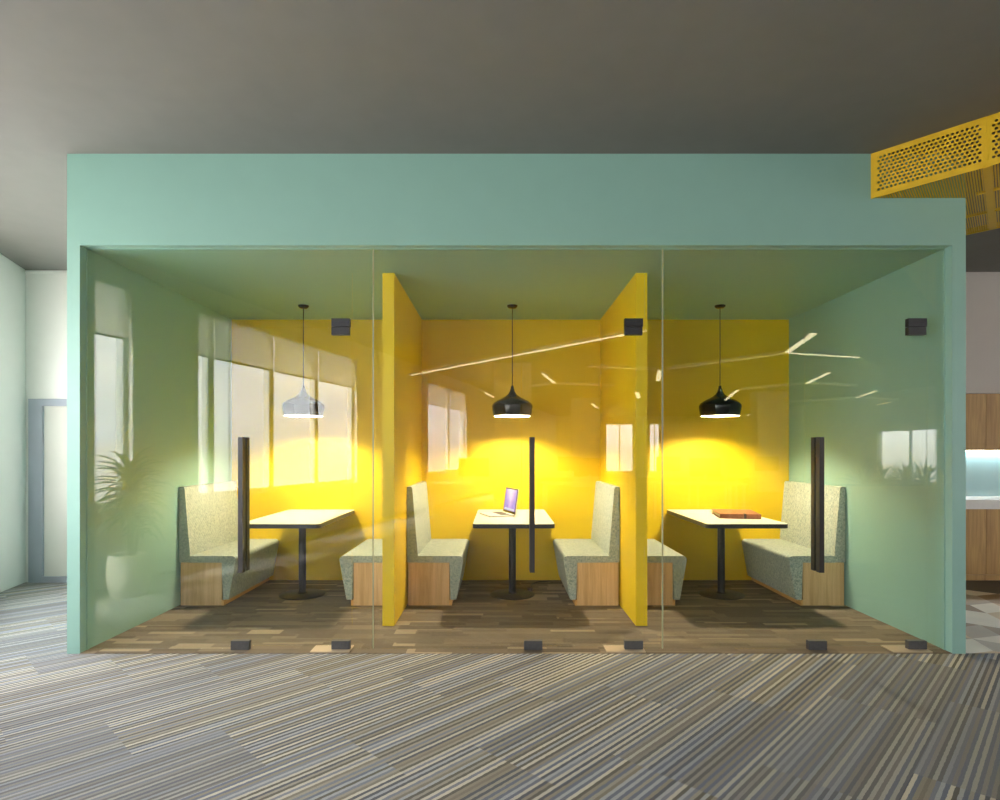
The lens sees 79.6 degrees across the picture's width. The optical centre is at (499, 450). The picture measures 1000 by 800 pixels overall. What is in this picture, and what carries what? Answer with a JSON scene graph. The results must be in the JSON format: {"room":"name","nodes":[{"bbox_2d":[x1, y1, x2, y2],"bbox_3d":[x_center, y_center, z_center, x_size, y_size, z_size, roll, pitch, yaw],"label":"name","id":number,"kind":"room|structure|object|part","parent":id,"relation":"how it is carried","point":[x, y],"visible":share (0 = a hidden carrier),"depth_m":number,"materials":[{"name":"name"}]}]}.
{"room":"open-plan office","nodes":[
{"label":"open-plan office","id":0,"kind":"room"},
{"bbox_2d":[0,254,25,591],"bbox_3d":[-0.966,-0.363,-9.849,0.200,3.417,33.346,0,0,-14],"label":"wall","id":1,"kind":"structure","parent":0,"point":[12,276],"depth_m":5.91,"materials":[{"name":"white paint"}]},
{"bbox_2d":[26,270,66,581],"bbox_3d":[-4.086,-0.314,6.250,2.428,3.317,0.200,0,0,0],"label":"wall","id":2,"kind":"structure","parent":0,"point":[46,293],"depth_m":6.15,"materials":[{"name":"white paint"}]},
{"bbox_2d":[25,271,66,272],"bbox_3d":[-3.961,-1.832,6.144,2.178,0.018,0.012,0,0,0],"label":"trim","id":3,"kind":"structure","parent":2,"relation":"attached to","point":[25,271],"depth_m":6.14,"materials":[{"name":"white paint"}]},
{"bbox_2d":[28,399,66,582],"bbox_3d":[-4.240,0.406,6.190,1.160,1.878,0.120,0,0,0],"label":"door","id":4,"kind":"structure","parent":2,"relation":"in","point":[47,418],"depth_m":6.16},
{"bbox_3d":[-4.240,0.412,6.180,0.880,1.746,0.040,0,0,0],"label":"panel","id":5,"kind":"part","parent":4,"relation":"part of","materials":[{"name":"white glass"}]},
{"bbox_2d":[67,245,231,653],"bbox_3d":[-2.829,-0.311,5.155,0.085,3.312,2.350,0,0,0],"label":"wall","id":6,"kind":"structure","parent":0,"point":[161,359],"depth_m":4.54,"materials":[{"name":"paint"}]},
{"bbox_2d":[382,273,421,625],"bbox_3d":[-0.856,-0.012,5.415,0.091,2.706,1.630,0,0,0],"label":"wall","id":7,"kind":"structure","parent":0,"point":[401,322],"depth_m":4.79,"materials":[{"name":"yellow paint"}]},
{"bbox_2d":[0,0,999,271],"bbox_3d":[3.862,-1.989,-9.500,18.275,0.366,33.000,0,0,0],"label":"ceiling","id":8,"kind":"structure","parent":0,"point":[77,76],"depth_m":3.17,"materials":[{"name":"grey paint"}]},
{"bbox_2d":[871,112,999,234],"bbox_3d":[4.538,-1.819,2.644,1.299,0.301,5.720,0,0,-42],"label":"ceiling panel","id":9,"kind":"object","parent":8,"relation":"attached to","point":[985,123],"depth_m":3.77,"materials":[{"name":"yellow metal"}]},
{"bbox_3d":[2.662,-1.821,3.756,0.006,0.298,0.604,0,0,-42],"label":"perforated panel","id":10,"kind":"part","parent":9,"relation":"part of","materials":[{"name":"yellow metal"}]},
{"bbox_3d":[5.066,-1.821,2.951,1.228,0.298,5.845,0,0,-29],"label":"plate","id":11,"kind":"part","parent":9,"relation":"part of","materials":[{"name":"yellow metal"}]},
{"bbox_3d":[3.087,-1.821,3.286,0.006,0.298,0.663,0,0,-42],"label":"perforated panel","id":12,"kind":"part","parent":9,"relation":"part of","materials":[{"name":"yellow metal"}]},
{"bbox_2d":[0,580,999,799],"bbox_3d":[3.812,1.393,-9.500,18.375,0.104,33.000,0,0,0],"label":"floor","id":13,"kind":"structure","parent":0,"point":[73,726],"depth_m":3.18,"materials":[{"name":"carpet"}]},
{"bbox_2d":[179,481,278,604],"bbox_3d":[-2.539,0.826,5.716,0.488,1.030,1.020,0,0,0],"label":"bench","id":14,"kind":"object","parent":13,"relation":"on","point":[208,513],"visible":0.93,"depth_m":5.38,"materials":[{"name":"grey fabric"}]},
{"bbox_3d":[-2.736,0.638,5.716,0.094,0.655,1.020,0,0,0],"label":"backrest","id":15,"kind":"part","parent":14,"relation":"part of","materials":[{"name":"grey fabric"}]},
{"bbox_3d":[-2.494,1.101,5.716,0.398,0.380,1.020,0,0,0],"label":"seat","id":16,"kind":"part","parent":14,"relation":"part of","materials":[{"name":"grey fabric"}]},
{"bbox_2d":[250,509,353,599],"bbox_3d":[-1.844,0.974,5.606,0.688,0.735,1.241,0,0,0],"label":"table","id":17,"kind":"object","parent":13,"relation":"on","point":[301,519],"visible":0.96,"depth_m":5.55,"materials":[{"name":"beige laminate"}]},
{"bbox_3d":[-1.844,1.326,5.600,0.416,0.030,0.416,0,0,0],"label":"plate","id":18,"kind":"part","parent":17,"relation":"part of","materials":[{"name":"black metal"}]},
{"bbox_2d":[310,645,353,652],"bbox_3d":[-1.135,1.338,4.061,0.260,0.006,0.138,0,0,0],"label":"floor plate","id":19,"kind":"object","parent":13,"relation":"on","point":[318,648],"visible":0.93,"depth_m":4.01,"materials":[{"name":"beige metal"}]},
{"bbox_2d":[339,539,381,605],"bbox_3d":[-1.149,0.826,5.716,0.488,1.030,1.020,0,0,0],"label":"bench","id":20,"kind":"object","parent":13,"relation":"on","point":[356,564],"visible":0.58,"depth_m":5.21,"materials":[{"name":"grey fabric"}]},
{"bbox_2d":[407,481,468,604],"bbox_3d":[-0.563,0.826,5.716,0.488,1.030,1.020,0,0,0],"label":"bench","id":21,"kind":"object","parent":13,"relation":"on","point":[436,567],"visible":1,"depth_m":5.21,"materials":[{"name":"grey fabric"}]},
{"bbox_3d":[-0.760,0.638,5.716,0.094,0.655,1.020,0,0,0],"label":"backrest","id":22,"kind":"part","parent":21,"relation":"part of","materials":[{"name":"grey fabric"}]},
{"bbox_3d":[-0.518,1.101,5.716,0.398,0.380,1.020,0,0,0],"label":"seat","id":23,"kind":"part","parent":21,"relation":"part of","materials":[{"name":"grey fabric"}]},
{"bbox_2d":[473,509,554,599],"bbox_3d":[0.116,0.974,5.606,0.688,0.735,1.241,0,0,0],"label":"table","id":24,"kind":"object","parent":13,"relation":"on","point":[520,520],"visible":0.98,"depth_m":5.48,"materials":[{"name":"beige laminate"}]},
{"bbox_2d":[479,487,518,516],"bbox_3d":[-0.013,0.479,5.673,0.285,0.252,0.347,0,0,-18],"label":"laptop","id":25,"kind":"object","parent":24,"relation":"on","point":[511,495],"visible":1,"depth_m":5.67,"materials":[{"name":"silver metal"}]},
{"bbox_3d":[0.116,1.326,5.600,0.416,0.030,0.416,0,0,0],"label":"plate","id":26,"kind":"part","parent":24,"relation":"part of","materials":[{"name":"black metal"}]},
{"bbox_2d":[527,580,549,590],"bbox_3d":[0.358,1.326,5.968,0.117,0.030,0.513,0,0,25],"label":"power cable","id":27,"kind":"object","parent":13,"relation":"on","point":[530,588],"visible":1,"depth_m":5.94,"materials":[{"name":"black plastic"}]},
{"bbox_2d":[553,481,619,605],"bbox_3d":[0.794,0.826,5.716,0.488,1.030,1.020,0,0,0],"label":"bench","id":28,"kind":"object","parent":13,"relation":"on","point":[587,568],"visible":1,"depth_m":5.21,"materials":[{"name":"grey fabric"}]},
{"bbox_3d":[0.749,1.101,5.716,0.398,0.380,1.020,0,0,0],"label":"seat","id":29,"kind":"part","parent":28,"relation":"part of","materials":[{"name":"grey fabric"}]},
{"bbox_3d":[0.991,0.638,5.716,0.094,0.655,1.020,0,0,0],"label":"backrest","id":30,"kind":"part","parent":28,"relation":"part of","materials":[{"name":"grey fabric"}]},
{"bbox_2d":[603,645,645,652],"bbox_3d":[0.840,1.338,4.061,0.260,0.006,0.138,0,0,0],"label":"floor plate","id":31,"kind":"object","parent":13,"relation":"on","point":[609,648],"visible":0.86,"depth_m":4.04,"materials":[{"name":"beige metal"}]},
{"bbox_2d":[647,539,686,604],"bbox_3d":[1.377,0.826,5.716,0.488,1.030,1.020,0,0,0],"label":"bench","id":32,"kind":"object","parent":13,"relation":"on","point":[674,563],"visible":0.47,"depth_m":5.21,"materials":[{"name":"grey fabric"}]},
{"bbox_2d":[667,509,787,599],"bbox_3d":[2.064,0.974,5.606,0.688,0.735,1.241,0,0,0],"label":"table","id":33,"kind":"object","parent":13,"relation":"on","point":[704,518],"visible":0.97,"depth_m":5.51,"materials":[{"name":"beige laminate"}]},
{"bbox_3d":[2.064,1.326,5.600,0.416,0.030,0.416,0,0,0],"label":"plate","id":34,"kind":"part","parent":33,"relation":"part of","materials":[{"name":"black metal"}]},
{"bbox_2d":[712,509,760,518],"bbox_3d":[2.190,0.583,5.579,0.355,0.044,0.463,0,0,11],"label":"book","id":35,"kind":"object","parent":33,"relation":"on","point":[720,513],"visible":1,"depth_m":5.41,"materials":[{"name":"paper"}]},
{"bbox_2d":[742,481,844,605],"bbox_3d":[2.752,0.826,5.716,0.488,1.030,1.020,0,0,0],"label":"bench","id":36,"kind":"object","parent":13,"relation":"on","point":[782,565],"visible":0.98,"depth_m":5.37,"materials":[{"name":"grey fabric"}]},
{"bbox_3d":[2.707,1.101,5.716,0.398,0.380,1.020,0,0,0],"label":"seat","id":37,"kind":"part","parent":36,"relation":"part of","materials":[{"name":"grey fabric"}]},
{"bbox_3d":[2.949,0.638,5.716,0.094,0.655,1.020,0,0,0],"label":"backrest","id":38,"kind":"part","parent":36,"relation":"part of","materials":[{"name":"grey fabric"}]},
{"bbox_2d":[881,645,932,652],"bbox_3d":[2.750,1.338,4.061,0.260,0.006,0.138,0,0,0],"label":"floor plate","id":39,"kind":"object","parent":13,"relation":"on","point":[894,648],"visible":0.86,"depth_m":4.04,"materials":[{"name":"beige metal"}]},
{"bbox_2d":[966,509,985,579],"bbox_3d":[4.570,0.971,6.452,0.938,0.742,0.467,0,0,0],"label":"base cabinet","id":40,"kind":"object","parent":13,"relation":"on","point":[975,518],"visible":0.31,"depth_m":6.22,"materials":[{"name":"brown wood"}]},
{"bbox_2d":[986,509,999,579],"bbox_3d":[5.620,0.971,6.452,1.158,0.742,0.467,0,0,0],"label":"base cabinet","id":41,"kind":"object","parent":13,"relation":"on","point":[992,515],"visible":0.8,"depth_m":6.22,"materials":[{"name":"brown wood"}]},
{"bbox_2d":[91,250,940,319],"bbox_3d":[0.106,-1.415,5.197,5.787,0.100,2.265,0,0,0],"label":"ceiling","id":42,"kind":"structure","parent":0,"point":[234,284],"depth_m":4.75,"materials":[{"name":"paint"}]},
{"bbox_2d":[282,304,324,416],"bbox_3d":[-1.844,-0.846,5.630,0.383,1.038,0.383,0,0,0],"label":"pendant lamp","id":43,"kind":"object","parent":42,"relation":"hanging from","point":[302,405],"visible":1,"depth_m":5.51,"materials":[{"name":"metal"}]},
{"bbox_3d":[-1.844,-0.471,5.630,0.383,0.288,0.383,0,0,0],"label":"lamp shade","id":44,"kind":"part","parent":43,"relation":"part of","materials":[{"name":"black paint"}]},
{"bbox_3d":[-1.844,-0.976,5.630,0.007,0.738,0.007,0,0,23],"label":"cord","id":45,"kind":"part","parent":43,"relation":"part of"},
{"bbox_2d":[492,304,532,416],"bbox_3d":[0.116,-0.846,5.630,0.383,1.038,0.383,0,0,0],"label":"pendant lamp","id":46,"kind":"object","parent":42,"relation":"hanging from","point":[511,405],"visible":1,"depth_m":5.51,"materials":[{"name":"black metal"}]},
{"bbox_3d":[0.116,-0.471,5.630,0.383,0.288,0.383,0,0,0],"label":"lamp shade","id":47,"kind":"part","parent":46,"relation":"part of","materials":[{"name":"black paint"}]},
{"bbox_3d":[0.116,-0.976,5.630,0.007,0.738,0.007,0,0,-23],"label":"cord","id":48,"kind":"part","parent":46,"relation":"part of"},
{"bbox_2d":[699,304,741,416],"bbox_3d":[2.064,-0.846,5.630,0.383,1.038,0.383,0,0,0],"label":"pendant lamp","id":49,"kind":"object","parent":42,"relation":"hanging from","point":[719,405],"visible":1,"depth_m":5.50,"materials":[{"name":"black metal"}]},
{"bbox_3d":[2.064,-0.471,5.630,0.383,0.288,0.383,0,0,0],"label":"lamp shade","id":50,"kind":"part","parent":49,"relation":"part of","materials":[{"name":"black paint"}]},
{"bbox_2d":[67,154,965,248],"bbox_3d":[0.109,-1.669,4.022,5.962,0.607,0.085,0,0,0],"label":"wall","id":51,"kind":"structure","parent":0,"point":[115,201],"depth_m":3.98,"materials":[{"name":"paint"}]},
{"bbox_2d":[331,318,350,327],"bbox_3d":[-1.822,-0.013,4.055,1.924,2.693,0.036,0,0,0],"label":"door hinge","id":52,"kind":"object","parent":51,"relation":"in","point":[335,322],"depth_m":4.04,"materials":[{"name":"black metal"}]},
{"bbox_2d":[231,327,350,649],"bbox_3d":[-1.415,0.253,4.055,0.827,2.173,0.112,0,0,0],"label":"door","id":53,"kind":"structure","parent":52,"relation":"attached to","point":[243,442],"depth_m":4.04,"materials":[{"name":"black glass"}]},
{"bbox_3d":[-1.731,0.359,4.024,0.032,0.905,0.050,0,0,0],"label":"handle","id":54,"kind":"part","parent":53,"relation":"part of","materials":[{"name":"brown metal"}]},
{"bbox_3d":[-1.731,0.359,4.086,0.032,0.905,0.050,0,0,0],"label":"handle","id":55,"kind":"part","parent":53,"relation":"part of","materials":[{"name":"brown metal"}]},
{"bbox_2d":[372,249,373,648],"bbox_3d":[-0.857,-0.013,4.055,0.007,2.693,0.014,0,0,0],"label":"trim","id":56,"kind":"structure","parent":51,"relation":"attached to","point":[372,249],"depth_m":4.05,"materials":[{"name":"clear glass"}]},
{"bbox_2d":[86,251,944,649],"bbox_3d":[0.106,-0.005,4.055,5.787,2.692,0.024,0,0,0],"label":"trim","id":57,"kind":"structure","parent":51,"relation":"attached to","point":[87,252],"depth_m":4.05,"materials":[{"name":"paint"}]},
{"bbox_2d":[87,249,943,249],"bbox_3d":[0.106,-1.363,4.055,5.787,0.005,0.020,0,0,0],"label":"trim","id":58,"kind":"structure","parent":51,"relation":"attached to","point":[87,249],"depth_m":4.05,"materials":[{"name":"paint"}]},
{"bbox_2d":[624,318,642,326],"bbox_3d":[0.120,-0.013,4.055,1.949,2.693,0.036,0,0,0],"label":"door hinge","id":59,"kind":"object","parent":51,"relation":"in","point":[628,322],"depth_m":4.04,"materials":[{"name":"black metal"}]},
{"bbox_2d":[524,327,642,649],"bbox_3d":[0.560,0.253,4.055,0.827,2.173,0.112,0,0,0],"label":"door","id":60,"kind":"structure","parent":59,"relation":"attached to","point":[529,644],"depth_m":4.04,"materials":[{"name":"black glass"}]},
{"bbox_3d":[0.216,0.359,4.086,0.032,0.905,0.050,0,0,0],"label":"handle","id":61,"kind":"part","parent":60,"relation":"part of","materials":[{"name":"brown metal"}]},
{"bbox_3d":[0.216,0.359,4.024,0.032,0.905,0.050,0,0,0],"label":"handle","id":62,"kind":"part","parent":60,"relation":"part of","materials":[{"name":"brown metal"}]},
{"bbox_2d":[662,249,662,648],"bbox_3d":[1.098,-0.013,4.055,0.007,2.693,0.014,0,0,0],"label":"trim","id":63,"kind":"structure","parent":51,"relation":"attached to","point":[662,249],"depth_m":4.05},
{"bbox_2d":[905,318,926,327],"bbox_3d":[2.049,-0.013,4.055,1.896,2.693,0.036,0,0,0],"label":"door hinge","id":64,"kind":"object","parent":51,"relation":"in","point":[910,322],"depth_m":4.04,"materials":[{"name":"black metal"}]},
{"bbox_2d":[806,327,926,649],"bbox_3d":[2.473,0.253,4.055,0.822,2.173,0.112,0,0,0],"label":"door","id":65,"kind":"structure","parent":64,"relation":"attached to","point":[817,443],"depth_m":4.04,"materials":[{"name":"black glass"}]},
{"bbox_3d":[2.146,0.359,4.086,0.032,0.905,0.050,0,0,0],"label":"handle","id":66,"kind":"part","parent":65,"relation":"part of","materials":[{"name":"brown metal"}]},
{"bbox_3d":[2.146,0.359,4.024,0.032,0.905,0.050,0,0,0],"label":"handle","id":67,"kind":"part","parent":65,"relation":"part of","materials":[{"name":"brown metal"}]},
{"bbox_2d":[232,272,999,579],"bbox_3d":[3.107,-0.314,6.450,11.787,3.317,0.500,0,0,0],"label":"wall","id":68,"kind":"structure","parent":0,"point":[470,455],"depth_m":6.23,"materials":[{"name":"yellow paint"}]},
{"bbox_2d":[600,273,646,625],"bbox_3d":[1.085,-0.012,5.415,0.087,2.706,1.630,0,0,0],"label":"wall","id":69,"kind":"structure","parent":0,"point":[623,359],"depth_m":4.87,"materials":[{"name":"yellow paint"}]},
{"bbox_2d":[789,245,965,653],"bbox_3d":[3.045,-0.311,5.155,0.090,3.312,2.350,0,0,0],"label":"wall","id":70,"kind":"structure","parent":0,"point":[872,390],"depth_m":4.53,"materials":[{"name":"paint"}]},
{"bbox_2d":[966,580,999,652],"bbox_3d":[6.045,1.342,5.240,5.910,0.001,2.520,0,0,0],"label":"tiles","id":71,"kind":"structure","parent":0,"point":[982,596],"depth_m":4.87,"materials":[{"name":"tile"}]},
{"bbox_3d":[8.000,0.971,6.452,1.198,0.742,0.467,0,0,0],"label":"base cabinet","id":72,"kind":"object","parent":71,"relation":"on","visible":0},
{"bbox_2d":[966,496,999,508],"bbox_3d":[5.930,0.552,6.432,5.380,0.094,0.504,0,0,0],"label":"countertop","id":73,"kind":"structure","parent":72,"relation":"on","point":[972,502],"depth_m":6.18,"materials":[{"name":"white stone"}]},
{"bbox_3d":[5.300,-0.314,6.800,7.400,3.317,0.200,0,0,0],"label":"wall","id":74,"kind":"structure","parent":0,"visible":0},
{"bbox_2d":[966,394,985,450],"bbox_3d":[4.570,-0.294,6.452,0.938,0.597,0.467,0,0,0],"label":"upper cabinet","id":75,"kind":"object","parent":74,"relation":"attached to","point":[975,403],"visible":0.14,"depth_m":6.22,"materials":[{"name":"brown wood"}]},
{"bbox_2d":[966,451,999,495],"bbox_3d":[6.095,0.253,6.692,5.810,0.505,0.014,0,0,0],"label":"backsplash","id":76,"kind":"structure","parent":74,"relation":"attached to","point":[982,467],"depth_m":6.68,"materials":[{"name":"teal glass"}]},
{"bbox_2d":[986,394,999,450],"bbox_3d":[5.620,-0.294,6.452,1.158,0.597,0.467,0,0,0],"label":"upper cabinet","id":77,"kind":"object","parent":74,"relation":"attached to","point":[992,400],"visible":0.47,"depth_m":6.22,"materials":[{"name":"brown wood"}]}
]}

